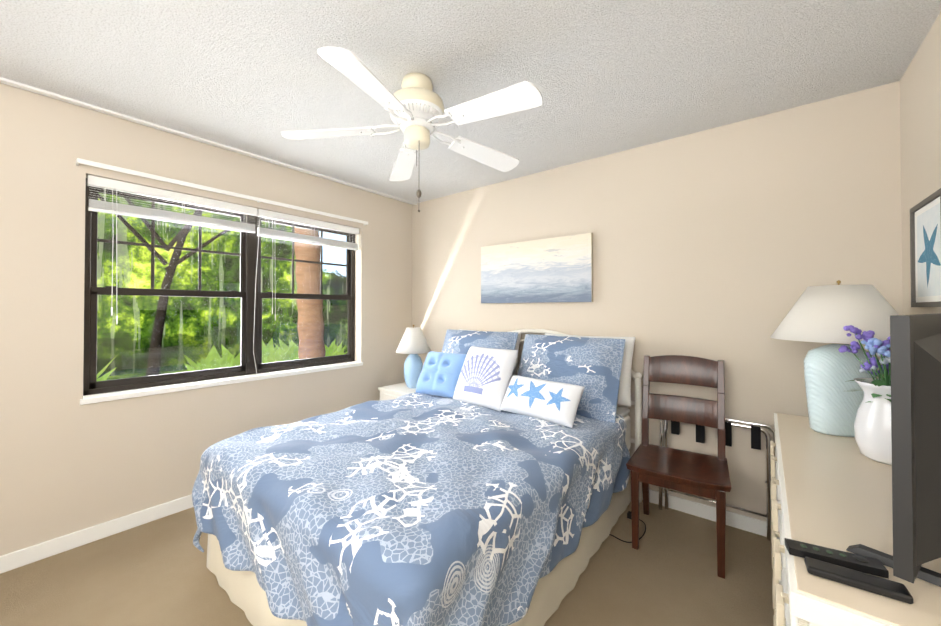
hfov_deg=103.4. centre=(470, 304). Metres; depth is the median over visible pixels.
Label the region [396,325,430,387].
lamp
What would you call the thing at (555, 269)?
picture
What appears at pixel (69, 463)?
wall
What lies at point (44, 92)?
trim
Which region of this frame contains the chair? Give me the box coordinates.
[626,355,731,578]
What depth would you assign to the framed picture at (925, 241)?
1.51 m
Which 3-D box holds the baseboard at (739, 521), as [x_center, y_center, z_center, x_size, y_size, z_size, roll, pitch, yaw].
[0.739,1.302,2.899,3.450,0.085,0.018,-1,-1,38]
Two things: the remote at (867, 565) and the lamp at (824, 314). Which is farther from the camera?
the lamp at (824, 314)
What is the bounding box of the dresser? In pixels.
[770,413,940,625]
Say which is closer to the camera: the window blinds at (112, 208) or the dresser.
the dresser
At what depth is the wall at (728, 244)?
2.31 m
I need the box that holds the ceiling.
[0,0,940,204]
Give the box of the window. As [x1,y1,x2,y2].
[83,178,354,395]
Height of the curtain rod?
0.029 m
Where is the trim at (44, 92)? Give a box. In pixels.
[0,77,416,204]
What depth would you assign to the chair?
2.16 m
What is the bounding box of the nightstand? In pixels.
[378,382,415,399]
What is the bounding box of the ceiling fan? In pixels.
[281,47,542,211]
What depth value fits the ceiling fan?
1.74 m
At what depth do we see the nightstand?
3.42 m
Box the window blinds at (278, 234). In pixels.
[253,209,358,374]
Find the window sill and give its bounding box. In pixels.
[80,361,362,404]
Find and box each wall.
[0,83,411,555]
[412,81,902,521]
[900,12,940,314]
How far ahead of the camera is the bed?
1.57 m
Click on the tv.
(915, 350)
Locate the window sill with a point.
(111, 396)
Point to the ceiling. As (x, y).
(604, 77)
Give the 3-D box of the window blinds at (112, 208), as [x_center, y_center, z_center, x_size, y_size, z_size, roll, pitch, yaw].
[-1.904,-0.307,2.462,0.059,0.851,0.892,-1,-1,38]
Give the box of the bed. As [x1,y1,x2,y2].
[192,329,641,625]
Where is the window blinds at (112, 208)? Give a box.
[87,175,256,323]
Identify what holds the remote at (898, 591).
on the dresser
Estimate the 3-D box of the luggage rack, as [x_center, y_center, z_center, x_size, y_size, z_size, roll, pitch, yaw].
[1.477,1.004,2.256,0.610,0.646,0.077,-1,-1,38]
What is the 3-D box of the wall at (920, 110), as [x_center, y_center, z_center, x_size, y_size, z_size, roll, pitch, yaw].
[0.809,0.090,-0.014,0.220,2.440,4.520,-1,-1,38]
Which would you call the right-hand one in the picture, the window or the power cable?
the power cable
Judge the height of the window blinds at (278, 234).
1.258 m
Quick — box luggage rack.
[659,417,774,540]
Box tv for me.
[846,313,940,586]
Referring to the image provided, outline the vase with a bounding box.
[838,325,891,464]
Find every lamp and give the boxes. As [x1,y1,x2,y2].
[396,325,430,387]
[771,280,898,436]
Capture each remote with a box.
[785,538,888,578]
[804,557,912,603]
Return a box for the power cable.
[602,511,645,542]
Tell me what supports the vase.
on the dresser
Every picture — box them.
[481,233,592,302]
[910,188,940,306]
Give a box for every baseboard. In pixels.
[0,494,193,573]
[642,489,766,536]
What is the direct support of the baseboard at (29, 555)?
attached to the wall at (69, 463)
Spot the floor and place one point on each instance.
(157, 572)
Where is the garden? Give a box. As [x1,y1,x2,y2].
[97,193,346,380]
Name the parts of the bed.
mattress, headboard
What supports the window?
in the wall at (69, 463)
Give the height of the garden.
11.520 m
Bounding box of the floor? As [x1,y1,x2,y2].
[0,500,774,625]
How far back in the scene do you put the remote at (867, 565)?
0.81 m
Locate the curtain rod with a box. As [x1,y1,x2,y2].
[76,158,367,224]

